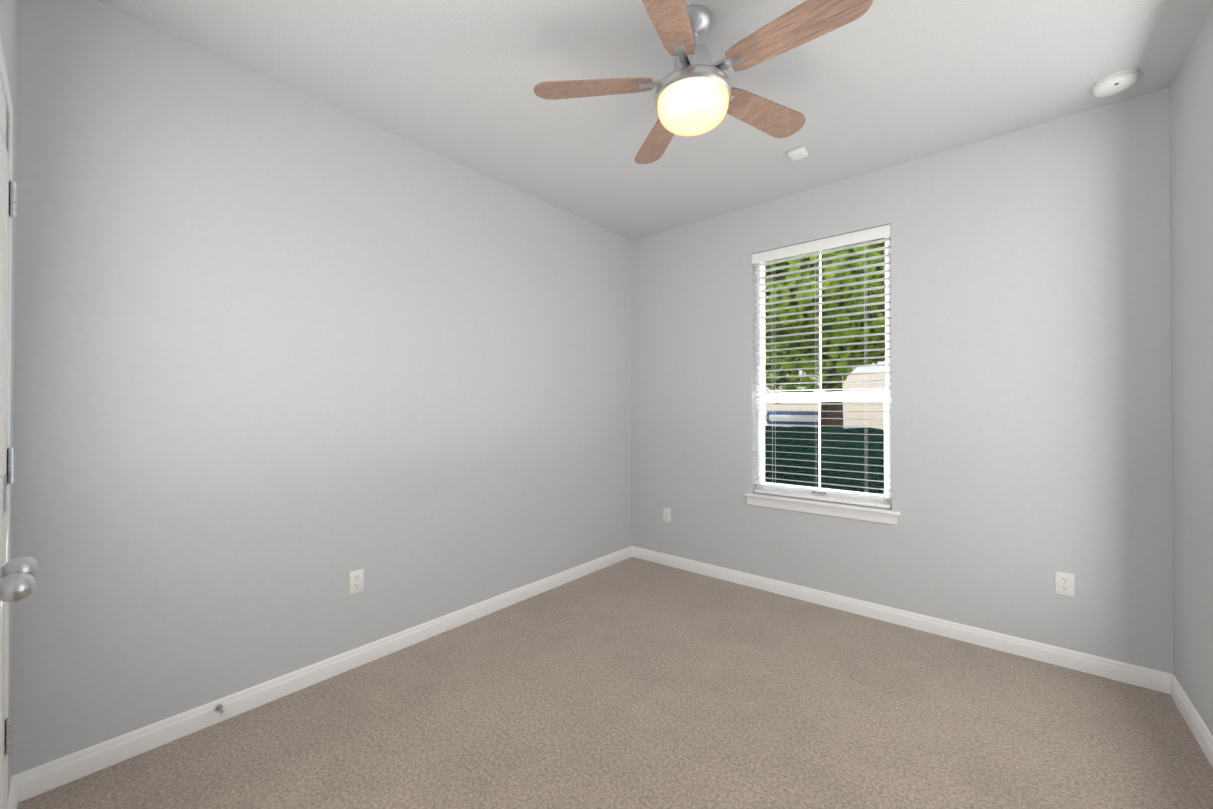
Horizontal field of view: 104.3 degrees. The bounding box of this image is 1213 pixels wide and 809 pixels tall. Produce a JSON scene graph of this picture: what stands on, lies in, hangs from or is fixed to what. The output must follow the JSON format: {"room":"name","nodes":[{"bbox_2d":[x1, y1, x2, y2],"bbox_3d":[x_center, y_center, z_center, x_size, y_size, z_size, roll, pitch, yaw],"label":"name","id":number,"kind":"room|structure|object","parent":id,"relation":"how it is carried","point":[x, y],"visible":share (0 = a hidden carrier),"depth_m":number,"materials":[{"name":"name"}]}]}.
{"room":"empty bedroom","nodes":[
{"label":"empty bedroom","id":0,"kind":"room"},
{"bbox_2d":[0,0,17,796],"bbox_3d":[-0.885,-0.079,0.427,3.330,2.740,0.300,0,0,41],"label":"wall","id":1,"kind":"structure","parent":0,"point":[8,20],"depth_m":1.47,"materials":[{"name":"paint"}]},
{"bbox_2d":[0,36,12,808],"bbox_3d":[-0.700,0.238,0.394,2.554,2.107,0.127,0,0,41],"label":"trim","id":2,"kind":"structure","parent":1,"relation":"attached to","point":[5,85],"depth_m":1.25,"materials":[{"name":"white wood"}]},
{"bbox_2d":[8,777,17,808],"bbox_3d":[-0.782,1.248,0.537,3.050,0.089,0.013,0,0,41],"label":"baseboard","id":3,"kind":"structure","parent":1,"relation":"attached to","point":[13,797],"depth_m":1.48,"materials":[{"name":"white wood"}]},
{"bbox_2d":[0,76,38,808],"bbox_3d":[-1.099,0.267,0.842,1.258,2.030,0.106,0,0,41],"label":"door","id":4,"kind":"structure","parent":1,"relation":"attached to","point":[17,580],"depth_m":1.17,"materials":[{"name":"painted wood"},{"name":"satin nickel"}]},
{"bbox_2d":[12,0,631,775],"bbox_3d":[-0.971,-0.064,2.794,0.140,2.740,3.804,0,0,40],"label":"wall","id":5,"kind":"structure","parent":0,"point":[288,360],"depth_m":2.05,"materials":[{"name":"paint"}]},
{"bbox_2d":[12,546,631,802],"bbox_3d":[-0.868,1.261,2.790,0.013,0.089,3.384,0,0,40],"label":"baseboard","id":6,"kind":"structure","parent":5,"relation":"attached to","point":[38,780],"depth_m":2.04,"materials":[{"name":"white wood"}]},
{"bbox_2d":[215,704,225,717],"bbox_3d":[-1.554,1.238,1.902,0.082,0.024,0.024,0,0,40],"label":"door stop","id":7,"kind":"object","parent":6,"relation":"attached to","point":[219,707],"visible":1,"depth_m":1.91,"materials":[{"name":"silver metal"}]},
{"bbox_2d":[349,569,363,594],"bbox_3d":[-1.244,0.883,2.349,0.008,0.114,0.070,0,0,40],"label":"electrical outlet","id":8,"kind":"object","parent":5,"relation":"attached to","point":[356,581],"visible":1,"depth_m":2.34,"materials":[{"name":"white plastic"}]},
{"bbox_2d":[17,557,1212,808],"bbox_3d":[0.248,1.350,1.756,3.330,0.100,3.804,0,0,40],"label":"floor","id":9,"kind":"structure","parent":0,"point":[633,683],"depth_m":1.90,"materials":[{"name":"carpet"}]},
{"bbox_2d":[94,0,1212,240],"bbox_3d":[0.248,-1.490,1.774,3.330,0.100,3.804,0,0,40],"label":"ceiling","id":10,"kind":"structure","parent":0,"point":[878,84],"depth_m":2.06,"materials":[{"name":"paint"}]},
{"bbox_2d":[534,0,872,163],"bbox_3d":[0.357,-1.244,1.732,1.115,0.394,1.158,0,0,40],"label":"fan","id":11,"kind":"object","parent":10,"relation":"hanging from","point":[696,94],"visible":1,"depth_m":1.67,"materials":[{"name":"brown wood"}]},
{"bbox_2d":[788,146,807,160],"bbox_3d":[1.085,-1.418,2.669,0.090,0.034,0.090,0,0,40],"label":"detector","id":12,"kind":"object","parent":10,"relation":"attached to","point":[801,152],"visible":1,"depth_m":2.65,"materials":[{"name":"white plastic"}]},
{"bbox_2d":[1091,69,1138,96],"bbox_3d":[2.257,-1.417,2.093,0.144,0.042,0.144,0,0,40],"label":"smoke detector","id":13,"kind":"object","parent":10,"relation":"attached to","point":[1115,83],"visible":1,"depth_m":2.07,"materials":[{"name":"white plastic"}]},
{"bbox_2d":[632,87,1172,673],"bbox_3d":[1.430,-0.062,3.165,3.050,2.740,0.140,0,0,40],"label":"wall","id":14,"kind":"structure","parent":0,"point":[1030,363],"depth_m":2.56,"materials":[{"name":"paint"}]},
{"bbox_2d":[663,508,670,522],"bbox_3d":[0.494,0.907,3.852,0.070,0.114,0.008,0,0,40],"label":"electrical outlet","id":15,"kind":"object","parent":14,"relation":"attached to","point":[666,515],"visible":1,"depth_m":3.85,"materials":[{"name":"white plastic"}]},
{"bbox_2d":[744,492,899,524],"bbox_3d":[1.394,0.680,3.127,0.962,0.084,0.112,0,0,40],"label":"window sill","id":16,"kind":"structure","parent":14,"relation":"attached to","point":[857,512],"depth_m":3.06,"materials":[{"name":"white wood"}]},
{"bbox_2d":[756,236,891,503],"bbox_3d":[1.447,-0.227,3.196,0.872,1.730,0.072,0,0,40],"label":"window","id":17,"kind":"structure","parent":14,"relation":"in","point":[760,442],"depth_m":3.18,"materials":[{"name":"white plastic"}]},
{"bbox_2d":[752,224,891,508],"bbox_3d":[1.402,-0.229,3.142,0.868,1.722,0.068,0,0,40],"label":"window blind","id":18,"kind":"object","parent":17,"relation":"attached to","point":[879,232],"visible":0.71,"depth_m":3.11,"materials":[{"name":"white plastic"}]},
{"bbox_2d":[632,546,1163,692],"bbox_3d":[1.384,1.263,3.094,3.000,0.089,0.013,0,0,40],"label":"baseboard","id":19,"kind":"structure","parent":14,"relation":"attached to","point":[1148,678],"depth_m":2.67,"materials":[{"name":"white wood"}]},
{"bbox_2d":[1055,571,1074,596],"bbox_3d":[2.280,0.893,2.344,0.070,0.114,0.008,0,0,40],"label":"electrical outlet","id":20,"kind":"object","parent":14,"relation":"attached to","point":[1064,583],"visible":1,"depth_m":2.34,"materials":[{"name":"white plastic"}]},
{"bbox_2d":[1169,3,1212,735],"bbox_3d":[1.466,-0.077,0.736,0.140,2.740,3.804,0,0,40],"label":"wall","id":21,"kind":"structure","parent":0,"point":[1191,165],"depth_m":1.88,"materials":[{"name":"paint"}]},
{"bbox_2d":[1164,672,1212,767],"bbox_3d":[1.454,1.249,0.830,0.013,0.089,3.384,0,0,40],"label":"baseboard","id":22,"kind":"structure","parent":21,"relation":"attached to","point":[1200,731],"depth_m":1.89,"materials":[{"name":"white wood"}]},
{"label":"outside","id":23,"kind":"structure","parent":0,"visible":0},
{"bbox_3d":[18.540,1.773,25.782,55.000,0.050,56.476,0,0,40],"label":"street","id":24,"kind":"object","parent":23,"visible":0},
{"bbox_2d":[765,410,873,428],"bbox_3d":[7.293,0.950,17.272,4.200,1.470,1.920,0,0,40],"label":"car","id":25,"kind":"object","parent":24,"relation":"on","point":[794,417],"depth_m":16.79,"materials":[{"name":"white paint"}]},
{"bbox_2d":[765,238,884,427],"bbox_3d":[5.455,-1.907,10.069,10.276,7.096,8.216,0,0,40],"label":"trees","id":26,"kind":"object","parent":24,"relation":"on","point":[833,422],"depth_m":7.62,"materials":[{"name":"green plant"}]},
{"bbox_2d":[765,371,885,429],"bbox_3d":[12.794,0.135,24.412,32.000,3.190,6.000,0,0,40],"label":"house","id":27,"kind":"structure","parent":24,"relation":"on","point":[860,419],"depth_m":21.55,"materials":[{"name":"beige"}]},
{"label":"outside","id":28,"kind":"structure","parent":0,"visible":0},
{"bbox_2d":[765,426,883,493],"bbox_3d":[1.858,0.851,5.556,10.238,1.239,1.380,0,0,40],"label":"fence","id":29,"kind":"object","parent":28,"point":[795,431],"depth_m":4.64,"materials":[{"name":"green plant"}]}
]}

